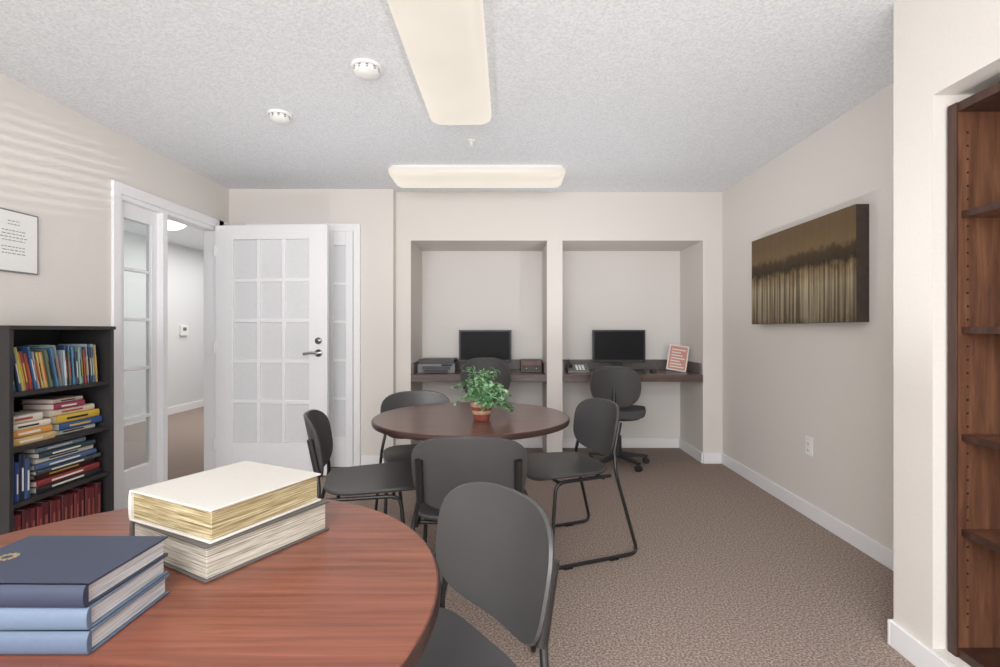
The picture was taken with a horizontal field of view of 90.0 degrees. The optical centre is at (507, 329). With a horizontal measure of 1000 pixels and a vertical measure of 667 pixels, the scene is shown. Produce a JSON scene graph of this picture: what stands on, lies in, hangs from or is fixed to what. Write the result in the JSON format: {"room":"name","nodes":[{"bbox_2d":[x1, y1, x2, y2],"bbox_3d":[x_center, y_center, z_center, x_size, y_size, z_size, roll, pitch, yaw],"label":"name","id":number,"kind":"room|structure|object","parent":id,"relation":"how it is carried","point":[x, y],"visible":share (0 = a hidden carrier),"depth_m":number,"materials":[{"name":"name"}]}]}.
{"room":"library reading room","nodes":[
{"label":"library reading room","id":0,"kind":"room"},
{"bbox_2d":[0,74,228,325],"bbox_3d":[-2.504,-0.020,1.100,0.100,2.440,6.600,0,0,0],"label":"wall","id":1,"kind":"structure","parent":0,"point":[58,165],"depth_m":2.78,"materials":[{"name":"paint"}]},
{"bbox_2d":[0,207,37,274],"bbox_3d":[-2.447,-0.438,2.450,0.013,0.305,0.300,0,0,0],"label":"framed notice","id":2,"kind":"object","parent":1,"relation":"attached to","point":[18,230],"visible":1,"depth_m":2.49,"materials":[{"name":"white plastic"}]},
{"bbox_2d":[123,202,156,508],"bbox_3d":[-2.504,0.185,3.360,0.040,2.030,0.360,0,0,0],"label":"sidelight window","id":3,"kind":"structure","parent":1,"relation":"in","point":[144,474],"depth_m":3.48,"materials":[{"name":"white paint"}]},
{"bbox_2d":[111,180,229,509],"bbox_3d":[-2.495,0.135,3.735,0.118,2.130,1.290,0,0,0],"label":"trim","id":4,"kind":"structure","parent":1,"relation":"attached to","point":[175,212],"depth_m":3.54,"materials":[{"name":"white paint"}]},
{"bbox_2d":[214,224,328,474],"bbox_3d":[-1.958,0.161,4.108,0.966,2.055,0.095,0,0,4],"label":"door","id":5,"kind":"structure","parent":1,"relation":"in","point":[271,344],"depth_m":4.13,"materials":[{"name":"white paint"}]},
{"bbox_2d":[124,231,203,417],"bbox_3d":[-4.850,-0.020,3.400,0.100,2.440,11.200,0,0,0],"label":"wall","id":6,"kind":"structure","parent":0,"point":[185,264],"depth_m":7.15,"materials":[{"name":"paint"}]},
{"bbox_2d":[124,400,203,425],"bbox_3d":[-4.793,1.150,5.050,0.015,0.100,7.900,0,0,0],"label":"baseboard","id":7,"kind":"structure","parent":6,"relation":"attached to","point":[176,409],"depth_m":7.28,"materials":[{"name":"white paint"}]},
{"bbox_2d":[179,325,187,334],"bbox_3d":[-4.784,0.005,7.380,0.033,0.150,0.160,0,0,0],"label":"thermostat","id":8,"kind":"object","parent":6,"relation":"attached to","point":[183,329],"visible":1,"depth_m":7.35,"materials":[{"name":"white plastic"}]},
{"bbox_2d":[229,189,395,455],"bbox_3d":[-1.732,-0.020,4.800,1.444,2.440,0.800,0,0,0],"label":"wall","id":9,"kind":"structure","parent":0,"point":[374,209],"depth_m":4.40,"materials":[{"name":"paint"}]},
{"bbox_2d":[246,224,360,465],"bbox_3d":[-1.792,0.135,4.375,0.995,2.130,0.050,0,0,0],"label":"trim","id":10,"kind":"structure","parent":9,"relation":"attached to","point":[356,228],"depth_m":4.37,"materials":[{"name":"white paint"}]},
{"bbox_2d":[329,231,352,466],"bbox_3d":[-1.470,0.168,4.379,0.230,2.055,0.040,0,0,0],"label":"sidelight","id":11,"kind":"object","parent":9,"relation":"attached to","point":[340,242],"visible":0.95,"depth_m":4.36,"materials":[{"name":"white glass"}]},
{"bbox_2d":[361,456,383,464],"bbox_3d":[-1.732,1.153,4.393,1.444,0.095,0.014,0,0,0],"label":"baseboard","id":12,"kind":"structure","parent":9,"relation":"attached to","point":[365,460],"depth_m":4.39,"materials":[{"name":"white paint"}]},
{"bbox_2d":[0,0,896,250],"bbox_3d":[-1.435,-1.290,3.400,6.930,0.100,11.400,0,0,0],"label":"ceiling","id":13,"kind":"structure","parent":0,"point":[621,95],"depth_m":2.53,"materials":[{"name":"white paint"}]},
{"bbox_2d":[168,220,186,229],"bbox_3d":[-3.850,-1.190,5.690,0.360,0.100,0.360,0,0,0],"label":"ceiling lamp","id":14,"kind":"object","parent":13,"relation":"attached to","point":[172,225],"visible":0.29,"depth_m":5.64,"materials":[{"name":"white glass"}]},
{"bbox_2d":[267,109,291,123],"bbox_3d":[-1.310,-1.216,2.870,0.132,0.047,0.132,0,0,0],"label":"smoke detector","id":15,"kind":"object","parent":13,"relation":"attached to","point":[278,116],"visible":1,"depth_m":2.83,"materials":[{"name":"white plastic"}]},
{"bbox_2d":[351,58,381,79],"bbox_3d":[-0.665,-1.216,2.350,0.140,0.047,0.140,0,0,0],"label":"smoke detector","id":16,"kind":"object","parent":13,"relation":"attached to","point":[364,68],"visible":1,"depth_m":2.31,"materials":[{"name":"white plastic"}]},
{"bbox_2d":[387,0,490,124],"bbox_3d":[-0.265,-1.190,2.215,0.344,0.100,1.260,0,0,0],"label":"fluorescent ceiling light","id":17,"kind":"object","parent":13,"relation":"attached to","point":[444,41],"visible":1,"depth_m":2.08,"materials":[{"name":"white plastic"}]},
{"bbox_2d":[466,139,476,146],"bbox_3d":[-0.240,-1.222,3.280,0.070,0.035,0.070,0,0,0],"label":"sprinkler","id":18,"kind":"object","parent":13,"relation":"attached to","point":[471,142],"visible":1,"depth_m":3.27,"materials":[{"name":"white plastic"}]},
{"bbox_2d":[388,165,564,187],"bbox_3d":[-0.235,-1.190,3.920,1.340,0.100,0.350,0,0,0],"label":"fluorescent ceiling light","id":19,"kind":"object","parent":13,"relation":"attached to","point":[404,176],"visible":1,"depth_m":3.77,"materials":[{"name":"white plastic"}]},
{"bbox_2d":[124,406,914,666],"bbox_3d":[-1.435,1.250,3.400,6.930,0.100,11.400,0,0,0],"label":"floor","id":20,"kind":"structure","parent":0,"point":[722,572],"depth_m":2.43,"materials":[{"name":"brown carpet"}]},
{"bbox_2d":[0,325,115,534],"bbox_3d":[-2.293,0.590,2.447,0.289,1.220,0.587,0,0,0],"label":"bookcase","id":21,"kind":"object","parent":20,"relation":"on","point":[100,393],"visible":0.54,"depth_m":2.52,"materials":[{"name":"black wood"}]},
{"bbox_2d":[14,344,101,531],"bbox_3d":[-2.279,0.541,2.442,0.201,0.938,0.515,0,0,0],"label":"books","id":22,"kind":"object","parent":21,"relation":"in","point":[37,470],"visible":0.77,"depth_m":2.43,"materials":[{"name":"multicoloured paper"}]},
{"bbox_2d":[0,498,440,666],"bbox_3d":[-0.670,0.830,0.845,1.104,0.740,1.104,0,0,0],"label":"round table","id":23,"kind":"object","parent":20,"relation":"on","point":[364,590],"visible":0.62,"depth_m":0.83,"materials":[{"name":"brown wood"}]},
{"bbox_2d":[0,574,169,654],"bbox_3d":[-0.715,0.443,0.789,0.245,0.032,0.174,0,0,0],"label":"book","id":24,"kind":"object","parent":23,"relation":"on","point":[12,642],"visible":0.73,"depth_m":0.71,"materials":[{"name":"blue paper"}]},
{"bbox_2d":[0,555,167,629],"bbox_3d":[-0.718,0.410,0.791,0.247,0.032,0.176,0,0,0],"label":"book","id":25,"kind":"object","parent":24,"relation":"on","point":[11,618],"visible":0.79,"depth_m":0.71,"materials":[{"name":"blue paper"}]},
{"bbox_2d":[0,536,167,607],"bbox_3d":[-0.719,0.377,0.790,0.247,0.033,0.176,0,0,0],"label":"book","id":26,"kind":"object","parent":25,"relation":"on","point":[36,571],"visible":1,"depth_m":0.77,"materials":[{"name":"blue paper"}]},
{"bbox_2d":[129,498,328,582],"bbox_3d":[-0.599,0.426,1.094,0.272,0.066,0.282,0,0,29],"label":"book","id":27,"kind":"object","parent":23,"relation":"on","point":[203,562],"visible":0.48,"depth_m":0.98,"materials":[{"name":"beige paper"}]},
{"bbox_2d":[128,461,320,543],"bbox_3d":[-0.608,0.361,1.093,0.268,0.063,0.262,0,0,26],"label":"book","id":28,"kind":"object","parent":27,"relation":"on","point":[210,506],"visible":1,"depth_m":1.02,"materials":[{"name":"white paper"}]},
{"bbox_2d":[303,409,415,523],"bbox_3d":[-0.738,0.800,2.496,0.569,0.800,0.514,0,0,-14],"label":"chair","id":29,"kind":"object","parent":20,"relation":"on","point":[393,477],"visible":0.81,"depth_m":2.46,"materials":[{"name":"grey plastic"}]},
{"bbox_2d":[375,391,449,513],"bbox_3d":[-0.530,0.800,3.056,0.514,0.800,0.569,0,0,-20],"label":"chair","id":30,"kind":"object","parent":20,"relation":"on","point":[398,453],"visible":0.23,"depth_m":3.20,"materials":[{"name":"grey plastic"}]},
{"bbox_2d":[371,402,569,559],"bbox_3d":[-0.194,0.830,2.690,1.044,0.740,1.044,0,0,0],"label":"round table","id":31,"kind":"object","parent":20,"relation":"on","point":[436,420],"visible":0.63,"depth_m":2.49,"materials":[{"name":"brown wood"}]},
{"bbox_2d":[450,366,515,420],"bbox_3d":[-0.134,0.323,2.563,0.335,0.273,0.363,0,0,-44],"label":"potted plant","id":32,"kind":"object","parent":31,"relation":"on","point":[484,388],"visible":1,"depth_m":2.53,"materials":[{"name":"plant"}]},
{"bbox_2d":[411,438,535,652],"bbox_3d":[-0.150,0.800,2.111,0.514,0.800,0.569,0,0,0],"label":"chair","id":33,"kind":"object","parent":20,"relation":"on","point":[439,465],"visible":0.42,"depth_m":1.89,"materials":[{"name":"grey plastic"}]},
{"bbox_2d":[461,357,510,398],"bbox_3d":[-0.202,0.715,4.478,0.547,0.970,0.612,0,0,0],"label":"office chair","id":34,"kind":"object","parent":20,"relation":"on","point":[479,363],"visible":0.18,"depth_m":4.20,"materials":[{"name":"black plastic"}]},
{"bbox_2d":[415,482,559,666],"bbox_3d":[-0.185,0.800,1.098,0.569,0.800,0.514,0,0,-38],"label":"chair","id":35,"kind":"object","parent":20,"relation":"on","point":[495,547],"visible":0.82,"depth_m":1.21,"materials":[{"name":"grey plastic"}]},
{"bbox_2d":[527,398,636,570],"bbox_3d":[0.335,0.800,2.792,0.569,0.800,0.514,0,0,-21],"label":"chair","id":36,"kind":"object","parent":20,"relation":"on","point":[596,424],"visible":0.91,"depth_m":2.78,"materials":[{"name":"grey plastic"}]},
{"bbox_2d":[589,366,649,471],"bbox_3d":[0.966,0.750,4.443,0.547,0.900,0.612,0,0,19],"label":"office chair","id":37,"kind":"object","parent":20,"relation":"on","point":[621,385],"visible":0.77,"depth_m":4.20,"materials":[{"name":"black plastic"}]},
{"bbox_2d":[396,192,721,452],"bbox_3d":[0.510,-0.020,4.850,3.040,2.440,0.700,0,0,0],"label":"wall","id":38,"kind":"structure","parent":0,"point":[551,269],"depth_m":4.78,"materials":[{"name":"paint"}]},
{"bbox_2d":[411,359,546,381],"bbox_3d":[-0.263,0.383,4.794,1.221,0.165,0.608,0,0,0],"label":"built-in desk","id":39,"kind":"object","parent":38,"relation":"attached to","point":[517,375],"visible":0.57,"depth_m":4.49,"materials":[{"name":"laminate"}]},
{"bbox_2d":[417,358,457,372],"bbox_3d":[-0.670,0.337,4.790,0.350,0.124,0.380,0,0,0],"label":"printer","id":40,"kind":"object","parent":39,"relation":"on","point":[425,365],"visible":1,"depth_m":4.66,"materials":[{"name":"grey plastic"}]},
{"bbox_2d":[459,330,511,361],"bbox_3d":[-0.225,0.200,4.940,0.520,0.400,0.240,0,0,0],"label":"computer monitor","id":41,"kind":"object","parent":39,"relation":"on","point":[472,343],"visible":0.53,"depth_m":4.93,"materials":[{"name":"black plastic"}]},
{"bbox_2d":[520,359,541,371],"bbox_3d":[0.220,0.340,4.790,0.200,0.120,0.180,0,0,0],"label":"desk organizer","id":42,"kind":"object","parent":39,"relation":"on","point":[526,365],"visible":1,"depth_m":4.71,"materials":[{"name":"brown wood"}]},
{"bbox_2d":[420,438,720,463],"bbox_3d":[0.453,1.153,4.793,2.926,0.095,0.614,0,0,0],"label":"baseboard","id":43,"kind":"structure","parent":38,"relation":"attached to","point":[706,458],"depth_m":5.09,"materials":[{"name":"white paint"}]},
{"bbox_2d":[562,359,702,381],"bbox_3d":[1.123,0.383,4.794,1.261,0.165,0.608,0,0,0],"label":"built-in desk","id":44,"kind":"object","parent":38,"relation":"attached to","point":[693,370],"visible":0.41,"depth_m":4.60,"materials":[{"name":"laminate"}]},
{"bbox_2d":[566,359,589,372],"bbox_3d":[0.660,0.341,4.737,0.200,0.118,0.187,0,0,0],"label":"desk telephone","id":45,"kind":"object","parent":44,"relation":"on","point":[570,368],"visible":1,"depth_m":4.70,"materials":[{"name":"grey plastic"}]},
{"bbox_2d":[592,330,644,365],"bbox_3d":[1.095,0.200,4.940,0.520,0.400,0.240,0,0,0],"label":"computer monitor","id":46,"kind":"object","parent":44,"relation":"on","point":[617,346],"visible":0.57,"depth_m":4.93,"materials":[{"name":"black plastic"}]},
{"bbox_2d":[666,344,688,372],"bbox_3d":[1.616,0.266,4.764,0.219,0.266,0.120,0,0,14],"label":"sign holder","id":47,"kind":"object","parent":44,"relation":"on","point":[677,359],"visible":1,"depth_m":4.75,"materials":[{"name":"pink paper"}]},
{"bbox_2d":[722,82,893,550],"bbox_3d":[1.980,-0.020,3.200,0.100,2.440,2.600,0,0,0],"label":"wall","id":48,"kind":"structure","parent":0,"point":[831,384],"depth_m":3.08,"materials":[{"name":"paint"}]},
{"bbox_2d":[805,436,812,455],"bbox_3d":[1.925,0.743,3.200,0.010,0.115,0.070,0,0,0],"label":"wall outlet","id":49,"kind":"object","parent":48,"relation":"attached to","point":[808,440],"visible":1,"depth_m":3.19,"materials":[{"name":"white plastic"}]},
{"bbox_2d":[752,204,868,323],"bbox_3d":[1.893,-0.358,3.240,0.072,0.630,1.140,0,0,0],"label":"painting","id":50,"kind":"object","parent":48,"relation":"attached to","point":[816,270],"visible":1,"depth_m":3.01,"materials":[{"name":"fabric"}]},
{"bbox_2d":[894,0,999,666],"bbox_3d":[1.748,-0.020,-0.150,0.565,2.440,4.100,0,0,0],"label":"wall","id":51,"kind":"structure","parent":0,"point":[946,52],"depth_m":1.75,"materials":[{"name":"beige paint"}]},
{"bbox_2d":[721,453,953,666],"bbox_3d":[1.690,1.153,1.150,0.479,0.095,6.700,0,0,0],"label":"baseboard","id":52,"kind":"structure","parent":51,"relation":"attached to","point":[872,548],"depth_m":2.73,"materials":[{"name":"white paint"}]},
{"bbox_2d":[948,81,999,666],"bbox_3d":[1.675,0.167,1.262,0.339,1.864,0.903,0,0,0],"label":"bookcase","id":53,"kind":"object","parent":51,"relation":"attached to","point":[973,121],"visible":1,"depth_m":1.68,"materials":[{"name":"brown wood"}]}
]}

